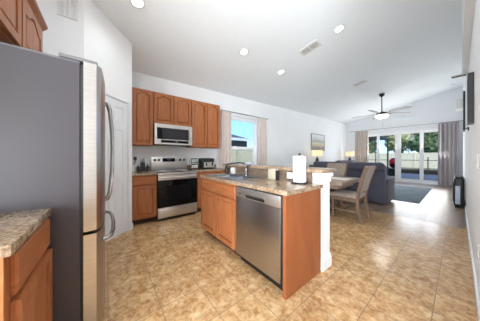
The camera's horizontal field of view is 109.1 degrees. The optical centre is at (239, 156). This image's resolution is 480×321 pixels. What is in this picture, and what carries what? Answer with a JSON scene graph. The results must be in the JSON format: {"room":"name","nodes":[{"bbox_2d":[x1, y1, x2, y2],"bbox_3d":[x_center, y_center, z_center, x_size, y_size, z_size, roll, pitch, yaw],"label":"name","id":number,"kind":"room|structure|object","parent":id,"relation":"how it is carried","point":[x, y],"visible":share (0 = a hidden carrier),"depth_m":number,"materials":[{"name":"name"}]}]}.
{"room":"kitchen","nodes":[
{"label":"kitchen","id":0,"kind":"room"},
{"bbox_2d":[36,0,83,57],"bbox_3d":[-2.202,-0.450,1.913,0.686,3.300,0.114,0,0,-38],"label":"wall","id":1,"kind":"structure","parent":0,"point":[65,35],"depth_m":1.97,"materials":[{"name":"white paint"}]},
{"bbox_2d":[57,0,77,20],"bbox_3d":[-2.002,-1.820,1.986,0.170,0.400,0.012,0,0,-38],"label":"air vent","id":2,"kind":"object","parent":1,"relation":"in","point":[58,1],"visible":1,"depth_m":1.99,"materials":[{"name":"white paint"}]},
{"bbox_2d":[84,0,131,230],"bbox_3d":[-1.898,-0.425,2.469,0.100,3.250,0.780,0,0,7],"label":"wall","id":3,"kind":"structure","parent":0,"point":[104,44],"depth_m":2.44,"materials":[{"name":"white paint"}]},
{"bbox_2d":[105,96,126,241],"bbox_3d":[-1.877,0.167,2.464,0.033,2.043,0.601,0,0,7],"label":"door","id":4,"kind":"structure","parent":3,"relation":"in","point":[117,203],"depth_m":2.58,"materials":[{"name":"white paint"}]},
{"bbox_2d":[128,103,131,230],"bbox_3d":[-1.843,0.160,2.461,0.012,2.080,0.738,0,0,7],"label":"trim","id":5,"kind":"structure","parent":3,"relation":"attached to","point":[129,104],"depth_m":2.78,"materials":[{"name":"white paint"}]},
{"bbox_2d":[132,71,346,170],"bbox_3d":[1.496,-0.360,6.410,12.150,3.120,0.120,0,0,-38],"label":"wall","id":6,"kind":"structure","parent":0,"point":[288,132],"depth_m":5.94,"materials":[{"name":"white paint"}]},
{"bbox_2d":[132,87,152,145],"bbox_3d":[-1.958,-0.765,3.405,0.361,1.080,0.353,0,0,-38],"label":"upper cabinet","id":7,"kind":"object","parent":6,"relation":"attached to","point":[142,99],"visible":0.98,"depth_m":3.26,"materials":[{"name":"brown wood"}]},
{"bbox_2d":[153,91,190,126],"bbox_3d":[-1.508,-0.989,3.757,0.772,0.633,0.353,0,0,-38],"label":"upper cabinet","id":8,"kind":"object","parent":6,"relation":"attached to","point":[167,109],"visible":0.99,"depth_m":3.60,"materials":[{"name":"brown wood"}]},
{"bbox_2d":[153,123,191,146],"bbox_3d":[-1.479,-0.457,3.720,0.766,0.423,0.446,0,0,-38],"label":"microwave oven","id":9,"kind":"object","parent":8,"relation":"attached to","point":[163,134],"visible":0.99,"depth_m":3.56,"materials":[{"name":"silver metal"}]},
{"bbox_2d":[186,100,206,147],"bbox_3d":[-1.048,-0.765,4.116,0.385,1.080,0.353,0,0,-38],"label":"upper cabinet","id":10,"kind":"object","parent":6,"relation":"attached to","point":[198,108],"visible":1,"depth_m":3.98,"materials":[{"name":"brown wood"}]},
{"bbox_2d":[207,103,219,148],"bbox_3d":[-0.752,-0.765,4.347,0.355,1.080,0.353,0,0,-38],"label":"upper cabinet","id":11,"kind":"object","parent":6,"relation":"attached to","point":[213,111],"visible":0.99,"depth_m":4.20,"materials":[{"name":"brown wood"}]},
{"bbox_2d":[231,116,255,163],"bbox_3d":[0.103,-0.475,5.309,1.016,1.466,0.080,0,0,-38],"label":"window","id":12,"kind":"structure","parent":6,"relation":"in","point":[253,148],"depth_m":5.46,"materials":[{"name":"white plastic"}]},
{"bbox_2d":[220,109,267,119],"bbox_3d":[0.112,-1.275,5.168,2.020,0.050,0.128,0,0,-38],"label":"curtain rod","id":13,"kind":"object","parent":6,"relation":"attached to","point":[220,109],"visible":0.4,"depth_m":5.10,"materials":[{"name":"silver metal"}]},
{"bbox_2d":[218,110,230,167],"bbox_3d":[-0.423,-0.045,4.696,0.408,2.430,0.124,0,0,-38],"label":"window curtain","id":14,"kind":"object","parent":13,"relation":"hanging from","point":[225,117],"visible":0.59,"depth_m":4.69,"materials":[{"name":"grey fabric"}]},
{"bbox_2d":[258,117,266,164],"bbox_3d":[0.719,-0.045,5.589,0.388,2.430,0.124,0,0,-38],"label":"window curtain","id":15,"kind":"object","parent":13,"relation":"hanging from","point":[262,138],"visible":0.65,"depth_m":5.58,"materials":[{"name":"grey fabric"}]},
{"bbox_2d":[311,133,324,150],"bbox_3d":[3.654,-0.680,7.992,1.200,0.760,0.035,0,0,-38],"label":"wall picture","id":16,"kind":"object","parent":6,"relation":"attached to","point":[317,140],"visible":0.94,"depth_m":7.95},
{"bbox_2d":[90,0,463,123],"bbox_3d":[2.856,-2.594,2.923,14.700,1.908,7.290,0,0,-38],"label":"ceiling","id":17,"kind":"structure","parent":0,"point":[408,51],"depth_m":3.47,"materials":[{"name":"white paint"}]},
{"bbox_2d":[129,0,144,8],"bbox_3d":[-1.348,-2.035,2.246,0.183,0.041,0.179,0,0,-38],"label":"recessed light","id":18,"kind":"object","parent":17,"relation":"in","point":[140,4],"visible":1,"depth_m":2.26,"materials":[{"name":"white plastic"}]},
{"bbox_2d":[239,48,248,55],"bbox_3d":[0.080,-2.069,3.374,0.183,0.041,0.179,0,0,-38],"label":"recessed light","id":19,"kind":"object","parent":17,"relation":"in","point":[244,51],"visible":1,"depth_m":3.37,"materials":[{"name":"white plastic"}]},
{"bbox_2d":[299,39,320,55],"bbox_3d":[1.438,-2.236,3.520,0.240,0.087,0.374,0,0,-44],"label":"ceiling vent","id":20,"kind":"object","parent":17,"relation":"in","point":[315,44],"visible":1,"depth_m":3.51,"materials":[{"name":"white metal"}]},
{"bbox_2d":[334,24,344,32],"bbox_3d":[1.821,-2.351,3.142,0.183,0.041,0.179,0,0,-38],"label":"recessed light","id":21,"kind":"object","parent":17,"relation":"in","point":[339,28],"visible":1,"depth_m":3.13,"materials":[{"name":"white plastic"}]},
{"bbox_2d":[352,79,367,86],"bbox_3d":[3.739,-2.295,5.318,0.240,0.087,0.374,0,0,-44],"label":"ceiling vent","id":22,"kind":"object","parent":17,"relation":"in","point":[365,80],"visible":1,"depth_m":5.31,"materials":[{"name":"white metal"}]},
{"bbox_2d":[352,93,411,118],"bbox_3d":[5.235,-1.732,6.382,1.780,1.224,1.788,0,0,-38],"label":"ceiling fan","id":23,"kind":"object","parent":17,"relation":"hanging from","point":[379,115],"visible":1,"depth_m":6.24,"materials":[{"name":"brown metal"}]},
{"bbox_2d":[102,181,477,320],"bbox_3d":[2.823,1.250,2.884,14.400,0.100,7.070,0,0,-38],"label":"floor","id":24,"kind":"structure","parent":0,"point":[389,267],"depth_m":1.75,"materials":[{"name":"beige tile"}]},
{"bbox_2d":[0,218,52,320],"bbox_3d":[-1.164,0.763,0.573,0.653,0.873,0.498,0,0,-38],"label":"base cabinet","id":25,"kind":"object","parent":24,"relation":"on","point":[26,276],"visible":0.93,"depth_m":0.70,"materials":[{"name":"brown wood"}]},
{"bbox_2d":[0,208,51,257],"bbox_3d":[-1.160,0.305,0.563,0.649,0.040,0.520,0,0,-38],"label":"countertop","id":26,"kind":"structure","parent":25,"relation":"on","point":[16,228],"depth_m":0.71,"materials":[{"name":"brown stone"}]},
{"bbox_2d":[0,42,114,320],"bbox_3d":[-1.467,0.292,1.237,0.912,1.815,0.905,0,0,-38],"label":"refrigerator","id":27,"kind":"object","parent":24,"relation":"on","point":[52,107],"visible":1,"depth_m":1.00,"materials":[{"name":"metal"}]},
{"bbox_2d":[132,175,156,224],"bbox_3d":[-1.878,0.763,3.280,0.394,0.873,0.638,0,0,-38],"label":"base cabinet","id":28,"kind":"object","parent":24,"relation":"on","point":[144,188],"visible":0.89,"depth_m":3.04,"materials":[{"name":"brown wood"}]},
{"bbox_2d":[132,166,156,175],"bbox_3d":[-1.878,0.263,3.279,0.398,0.125,0.651,0,0,-38],"label":"countertop","id":29,"kind":"structure","parent":28,"relation":"on","point":[140,173],"depth_m":3.12,"materials":[{"name":"brown stone"}]},
{"bbox_2d":[132,164,136,171],"bbox_3d":[-2.092,0.214,3.352,0.116,0.140,0.116,0,0,-38],"label":"utensil crock","id":30,"kind":"object","parent":29,"relation":"on","point":[134,166],"visible":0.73,"depth_m":3.32,"materials":[{"name":"white ceramic"}]},
{"bbox_2d":[140,158,145,170],"bbox_3d":[-1.949,0.153,3.429,0.080,0.264,0.124,0,0,-38],"label":"knife block","id":31,"kind":"object","parent":29,"relation":"on","point":[142,164],"visible":0.98,"depth_m":3.40,"materials":[{"name":"black plastic"}]},
{"bbox_2d":[151,157,196,221],"bbox_3d":[-1.389,0.598,3.605,0.767,1.205,0.728,0,0,-38],"label":"electric range","id":32,"kind":"object","parent":24,"relation":"on","point":[176,184],"visible":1,"depth_m":3.39,"materials":[{"name":"silver glass"}]},
{"bbox_2d":[151,169,196,172],"bbox_3d":[-1.390,0.288,3.608,0.767,0.013,0.602,0,0,-38],"label":"cooktop","id":33,"kind":"object","parent":32,"relation":"in","point":[155,170],"depth_m":3.56,"materials":[{"name":"silver metal"}]},
{"bbox_2d":[197,171,224,211],"bbox_3d":[-0.795,0.763,4.126,0.798,0.873,0.638,0,0,-38],"label":"base cabinet","id":34,"kind":"object","parent":24,"relation":"on","point":[199,179],"visible":0.16,"depth_m":3.69,"materials":[{"name":"brown wood"}]},
{"bbox_2d":[187,164,224,171],"bbox_3d":[-0.785,0.263,4.134,0.827,0.125,0.651,0,0,-38],"label":"countertop","id":35,"kind":"structure","parent":34,"relation":"on","point":[198,169],"depth_m":3.97,"materials":[{"name":"brown stone"}]},
{"bbox_2d":[198,158,213,168],"bbox_3d":[-0.833,0.156,4.257,0.330,0.256,0.265,0,0,-38],"label":"toaster","id":36,"kind":"object","parent":35,"relation":"on","point":[203,163],"visible":0.99,"depth_m":4.16,"materials":[{"name":"black plastic"}]},
{"bbox_2d":[201,178,240,256],"bbox_3d":[-0.105,0.763,2.512,0.593,0.873,0.910,0,0,-38],"label":"base cabinet","id":37,"kind":"object","parent":24,"relation":"on","point":[218,199],"visible":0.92,"depth_m":2.25,"materials":[{"name":"brown wood"}]},
{"bbox_2d":[200,173,322,195],"bbox_3d":[0.111,0.304,2.246,0.604,0.039,1.667,0,0,-38],"label":"countertop","id":38,"kind":"structure","parent":37,"relation":"on","point":[283,187],"depth_m":1.77,"materials":[{"name":"brown stone"}]},
{"bbox_2d":[230,167,235,172],"bbox_3d":[-0.123,0.231,2.988,0.055,0.108,0.090,0,0,-38],"label":"sponge caddy","id":39,"kind":"object","parent":38,"relation":"on","point":[232,169],"visible":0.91,"depth_m":2.97,"materials":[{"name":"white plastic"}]},
{"bbox_2d":[208,173,263,180],"bbox_3d":[-0.081,0.301,2.487,0.465,0.044,0.750,0,0,-38],"label":"sink","id":40,"kind":"object","parent":38,"relation":"in","point":[231,176],"visible":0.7,"depth_m":2.49,"materials":[{"name":"metal"}]},
{"bbox_2d":[226,162,250,175],"bbox_3d":[-0.023,0.176,2.629,0.424,0.206,0.065,0,0,23],"label":"kitchen faucet","id":41,"kind":"object","parent":38,"relation":"on","point":[246,166],"visible":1,"depth_m":2.58,"materials":[{"name":"silver metal"}]},
{"bbox_2d":[268,168,278,179],"bbox_3d":[0.430,0.216,2.178,0.080,0.136,0.127,0,0,-38],"label":"box","id":42,"kind":"object","parent":38,"relation":"on","point":[273,174],"visible":0.98,"depth_m":2.14,"materials":[{"name":"beige cardboard"}]},
{"bbox_2d":[291,153,307,183],"bbox_3d":[0.647,0.120,1.861,0.176,0.328,0.176,0,0,-38],"label":"paper towel holder","id":43,"kind":"object","parent":38,"relation":"on","point":[299,154],"visible":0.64,"depth_m":1.81,"materials":[{"name":"silver plastic"}]},
{"bbox_2d":[293,156,305,182],"bbox_3d":[0.647,0.129,1.861,0.140,0.278,0.140,0,0,-38],"label":"paper towel roll","id":44,"kind":"object","parent":43,"relation":"on","point":[299,162],"visible":1,"depth_m":1.80,"materials":[{"name":"white paper"}]},
{"bbox_2d":[236,186,282,290],"bbox_3d":[0.381,0.766,1.891,0.602,0.868,0.651,0,0,-38],"label":"dishwasher","id":45,"kind":"object","parent":24,"relation":"on","point":[259,214],"visible":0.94,"depth_m":1.65,"materials":[{"name":"silver metal"}]},
{"bbox_2d":[283,189,320,299],"bbox_3d":[0.606,0.763,1.623,0.590,0.873,0.032,0,0,-38],"label":"island end panel","id":46,"kind":"object","parent":24,"relation":"on","point":[301,211],"visible":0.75,"depth_m":1.56,"materials":[{"name":"brown wood"}]},
{"bbox_2d":[326,163,347,206],"bbox_3d":[2.379,0.682,4.422,0.655,1.035,0.518,0,0,-38],"label":"dining chair","id":47,"kind":"object","parent":24,"relation":"on","point":[341,168],"visible":0.2,"depth_m":4.46,"materials":[{"name":"beige fabric"}]},
{"bbox_2d":[330,176,359,211],"bbox_3d":[1.766,0.823,3.848,0.960,0.755,1.350,0,0,-38],"label":"dining table","id":48,"kind":"object","parent":24,"relation":"on","point":[334,184],"visible":0.12,"depth_m":3.24,"materials":[{"name":"brown wood"}]},
{"bbox_2d":[331,177,349,179],"bbox_3d":[1.799,0.443,3.804,0.360,0.003,1.120,0,0,-38],"label":"table runner","id":49,"kind":"object","parent":48,"relation":"on","point":[336,178],"visible":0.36,"depth_m":3.51,"materials":[{"name":"white fabric"}]},
{"bbox_2d":[335,160,356,162],"bbox_3d":[4.498,0.670,7.927,1.974,1.060,1.015,0,0,-38],"label":"recliner sofa","id":50,"kind":"object","parent":24,"relation":"on","point":[343,161],"visible":0.11,"depth_m":7.34,"materials":[{"name":"grey fabric"}]},
{"bbox_2d":[330,166,376,224],"bbox_3d":[2.205,0.682,3.350,0.518,1.035,0.655,0,0,-38],"label":"dining chair","id":51,"kind":"object","parent":24,"relation":"on","point":[357,196],"visible":1,"depth_m":3.24,"materials":[{"name":"beige wood"}]},
{"bbox_2d":[313,161,394,204],"bbox_3d":[3.296,0.670,5.133,1.015,1.060,1.894,0,0,-38],"label":"recliner sofa","id":52,"kind":"object","parent":24,"relation":"on","point":[381,190],"visible":0.56,"depth_m":4.34,"materials":[{"name":"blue fabric"}]},
{"bbox_2d":[394,185,431,202],"bbox_3d":[5.269,1.192,6.356,3.370,0.013,2.270,0,0,-38],"label":"area rug","id":53,"kind":"object","parent":24,"relation":"on","point":[402,193],"visible":0.44,"depth_m":5.56,"materials":[{"name":"carpet"}]},
{"bbox_2d":[453,175,464,208],"bbox_3d":[5.392,0.838,4.216,0.712,0.725,0.175,0,0,-38],"label":"space heater","id":54,"kind":"object","parent":24,"relation":"on","point":[459,181],"visible":1,"depth_m":4.00,"materials":[{"name":"black plastic"}]},
{"bbox_3d":[3.254,0.768,7.238,0.480,0.864,0.480,0,0,-38],"label":"side table","id":55,"kind":"object","parent":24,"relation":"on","visible":0},
{"bbox_2d":[312,150,321,160],"bbox_3d":[3.277,0.024,7.256,0.400,0.620,0.400,0,0,-38],"label":"table lamp","id":56,"kind":"object","parent":55,"relation":"on","point":[317,153],"visible":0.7,"depth_m":7.10,"materials":[{"name":"white"}]},
{"bbox_3d":[5.927,0.768,9.225,0.480,0.864,0.480,0,0,-38],"label":"side table","id":57,"kind":"object","parent":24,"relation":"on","visible":0},
{"bbox_2d":[346,152,353,159],"bbox_3d":[5.927,0.024,9.225,0.400,0.620,0.400,0,0,-38],"label":"table lamp","id":58,"kind":"object","parent":57,"relation":"on","point":[347,153],"visible":0.73,"depth_m":9.07,"materials":[{"name":"white fabric"}]},
{"bbox_2d":[347,87,462,175],"bbox_3d":[8.507,-1.175,7.401,0.120,4.750,7.190,0,0,-38],"label":"wall","id":59,"kind":"structure","parent":0,"point":[436,109],"depth_m":7.74,"materials":[{"name":"white paint"}]},
{"bbox_2d":[353,120,462,131],"bbox_3d":[7.601,-1.440,8.331,0.158,0.050,3.970,0,0,-38],"label":"curtain rod","id":60,"kind":"object","parent":59,"relation":"attached to","point":[459,120],"visible":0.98,"depth_m":7.82,"materials":[{"name":"silver metal"}]},
{"bbox_2d":[355,130,368,161],"bbox_3d":[6.688,-0.125,9.405,0.115,2.590,0.632,0,0,-38],"label":"curtain","id":61,"kind":"object","parent":60,"relation":"hanging from","point":[361,137],"visible":0.64,"depth_m":9.39,"materials":[{"name":"grey fabric"}]},
{"bbox_2d":[438,121,458,185],"bbox_3d":[8.551,-0.125,7.021,0.157,2.590,0.561,0,0,-38],"label":"curtain","id":62,"kind":"object","parent":60,"relation":"hanging from","point":[448,133],"visible":0.91,"depth_m":7.00,"materials":[{"name":"grey fabric"}]},
{"bbox_2d":[369,128,447,185],"bbox_3d":[7.746,-0.029,8.374,0.100,2.457,3.216,0,0,-38],"label":"door","id":63,"kind":"structure","parent":59,"relation":"in","point":[397,134],"depth_m":8.28,"materials":[{"name":"white plastic"}]},
{"bbox_2d":[387,173,444,185],"bbox_3d":[10.396,1.232,10.026,6.070,0.055,11.000,0,0,-38],"label":"floor","id":64,"kind":"structure","parent":0,"point":[403,175],"depth_m":10.57,"materials":[{"name":"grey concrete"}]},
{"bbox_2d":[369,136,388,174],"bbox_3d":[7.338,-0.198,12.015,3.640,2.805,4.100,0,0,-38],"label":"patio cover","id":65,"kind":"object","parent":64,"relation":"on","point":[374,138],"visible":0.23,"depth_m":11.49,"materials":[{"name":"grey metal"}]},
{"bbox_2d":[389,158,394,175],"bbox_3d":[8.840,0.627,9.800,0.480,1.154,0.480,0,0,-38],"label":"barbecue grill","id":66,"kind":"object","parent":64,"relation":"on","point":[392,160],"visible":0.59,"depth_m":9.72,"materials":[{"name":"red metal"}]},
{"bbox_2d":[375,141,437,174],"bbox_3d":[12.709,-0.098,11.833,0.060,2.605,11.000,0,0,-38],"label":"railing","id":67,"kind":"object","parent":64,"relation":"on","point":[427,160],"visible":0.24,"depth_m":11.67,"materials":[{"name":"brown metal"}]},
{"bbox_2d":[462,0,475,76],"bbox_3d":[2.484,-2.135,1.855,4.400,1.230,0.065,0,0,-38],"label":"wall","id":68,"kind":"structure","parent":0,"point":[468,6],"depth_m":2.10,"materials":[{"name":"white paint"}]},
{"bbox_2d":[463,0,479,297],"bbox_3d":[4.866,-0.850,3.599,10.300,4.100,0.120,0,0,-38],"label":"wall","id":69,"kind":"structure","parent":0,"point":[471,138],"depth_m":1.78,"materials":[{"name":"white paint"}]},
{"bbox_2d":[456,98,462,110],"bbox_3d":[7.319,-1.740,5.697,0.450,0.320,0.163,0,0,-38],"label":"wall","id":70,"kind":"structure","parent":69,"relation":"attached to","point":[459,102],"depth_m":5.58,"materials":[{"name":"white paint"}]},
{"bbox_2d":[451,72,467,78],"bbox_3d":[4.053,-1.502,3.161,0.120,0.026,0.188,0,0,-38],"label":"strip","id":71,"kind":"object","parent":69,"relation":"attached to","point":[466,73],"visible":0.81,"depth_m":3.14,"materials":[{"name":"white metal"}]},
{"bbox_2d":[463,91,464,131],"bbox_3d":[5.745,-1.155,4.383,0.450,0.970,0.030,0,0,-38],"label":"wall frame","id":72,"kind":"object","parent":69,"relation":"attached to","point":[463,91],"visible":0.74,"depth_m":4.25,"materials":[{"name":"black plastic"}]},
{"bbox_2d":[467,72,473,124],"bbox_3d":[2.506,-0.625,1.860,0.200,0.530,0.041,0,0,-38],"label":"wall frame","id":73,"kind":"object","parent":69,"relation":"attached to","point":[470,76],"visible":1,"depth_m":1.80,"materials":[{"name":"black plastic"}]},
{"bbox_2d":[465,202,479,320],"bbox_3d":[4.825,1.153,3.651,10.300,0.095,0.014,0,0,-38],"label":"baseboard","id":74,"kind":"structure","parent":69,"relation":"attached to","point":[477,298],"depth_m":1.63,"materials":[{"name":"white paint"}]},
{"bbox_2d":[476,155,478,168],"bbox_3d":[1.949,0.040,1.403,0.080,0.120,0.010,0,0,-38],"label":"switch plate","id":75,"kind":"object","parent":69,"relation":"attached to","point":[477,159],"visible":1,"depth_m":1.39,"materials":[{"name":"white plastic"}]},
{"bbox_2d":[477,245,478,262],"bbox_3d":[1.918,0.780,1.379,0.080,0.120,0.010,0,0,-38],"label":"outlet plate","id":76,"kind":"object","parent":69,"relation":"attached to","point":[477,245],"visible":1,"depth_m":1.37,"materials":[{"name":"white plastic"}]},
{"bbox_3d":[0.324,0.685,2.623,0.160,1.030,1.765,0,0,-38],"label":"wall","id":77,"kind":"structure","parent":0,"visible":0},
{"bbox_2d":[225,166,312,182],"bbox_3d":[0.255,0.227,2.566,0.014,0.113,1.750,0,0,-38],"label":"backsplash","id":78,"kind":"structure","parent":77,"relation":"attached to","point":[240,170],"depth_m":2.45,"materials":[{"name":"tile"}]},
{"bbox_2d":[287,172,292,178],"bbox_3d":[0.619,0.227,2.083,0.006,0.077,0.116,0,0,-38],"label":"outlet plate","id":79,"kind":"object","parent":78,"relation":"attached to","point":[289,174],"visible":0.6,"depth_m":2.08,"materials":[{"name":"white plastic"}]},
{"bbox_2d":[222,163,335,172],"bbox_3d":[0.376,0.148,2.600,0.325,0.040,1.925,0,0,-38],"label":"bar","id":80,"kind":"object","parent":77,"relation":"on","point":[285,168],"visible":0.88,"depth_m":2.15,"materials":[{"name":"brown stone"}]},
{"bbox_2d":[312,172,332,271],"bbox_3d":[0.908,0.685,1.878,0.224,1.030,0.129,0,0,-38],"label":"trim","id":81,"kind":"structure","parent":77,"relation":"attached to","point":[324,179],"depth_m":1.83,"materials":[{"name":"white paint"}]},
{"bbox_3d":[-1.855,-0.600,0.816,0.120,3.600,2.270,0,0,-38],"label":"wall","id":82,"kind":"structure","parent":0,"visible":0},
{"bbox_2d":[0,0,47,51],"bbox_3d":[-1.660,-0.965,1.051,0.467,0.470,1.010,0,0,-38],"label":"upper cabinet","id":83,"kind":"object","parent":82,"relation":"attached to","point":[22,23],"visible":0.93,"depth_m":1.17,"materials":[{"name":"brown wood"}]},
{"bbox_3d":[-13.082,1.310,17.824,21.330,0.100,35.800,0,0,-38],"label":"ground","id":84,"kind":"structure","parent":0,"visible":0},
{"bbox_2d":[231,134,251,146],"bbox_3d":[-6.880,-0.620,14.003,15.200,3.760,6.460,0,0,-38],"label":"house","id":85,"kind":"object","parent":84,"relation":"on","point":[238,141],"visible":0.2,"depth_m":15.82,"materials":[{"name":"grey"}]},
{"bbox_2d":[232,146,252,161],"bbox_3d":[0.665,0.370,8.895,16.120,1.780,0.120,0,0,-38],"label":"fence","id":86,"kind":"object","parent":84,"relation":"on","point":[238,155],"visible":0.02,"depth_m":8.46,"materials":[{"name":"white"}]},
{"bbox_3d":[25.026,1.310,25.898,48.670,0.100,70.000,0,0,-38],"label":"yard","id":87,"kind":"structure","parent":0,"visible":0},
{"bbox_2d":[369,141,376,152],"bbox_3d":[14.194,-0.517,19.464,2.548,3.581,2.592,0,0,28],"label":"tree","id":88,"kind":"object","parent":87,"relation":"on","point":[371,145],"visible":0.2,"depth_m":18.49,"materials":[{"name":"green plant"}]},
{"bbox_2d":[384,134,411,152],"bbox_3d":[17.608,-0.961,18.750,3.008,4.463,2.816,0,0,-38],"label":"tree","id":89,"kind":"object","parent":87,"relation":"on","point":[404,137],"visible":0.44,"depth_m":18.27,"materials":[{"name":"green plant"}]},
{"bbox_2d":[368,152,437,169],"bbox_3d":[12.682,0.430,16.253,0.120,1.660,22.120,0,0,-38],"label":"fence","id":90,"kind":"object","parent":87,"relation":"on","point":[407,162],"visible":0.1,"depth_m":14.26,"materials":[{"name":"beige plastic"}]},
{"bbox_2d":[401,168,437,174],"bbox_3d":[13.852,1.105,12.726,1.500,0.310,15.000,0,0,-38],"label":"planting bed","id":91,"kind":"object","parent":87,"relation":"on","point":[403,170],"visible":0.33,"depth_m":12.68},
{"bbox_2d":[406,132,437,152],"bbox_3d":[17.230,-0.800,15.566,2.896,4.145,2.732,0,0,-18],"label":"tree","id":92,"kind":"object","parent":87,"relation":"on","point":[430,138],"visible":0.53,"depth_m":15.02,"materials":[{"name":"green plant"}]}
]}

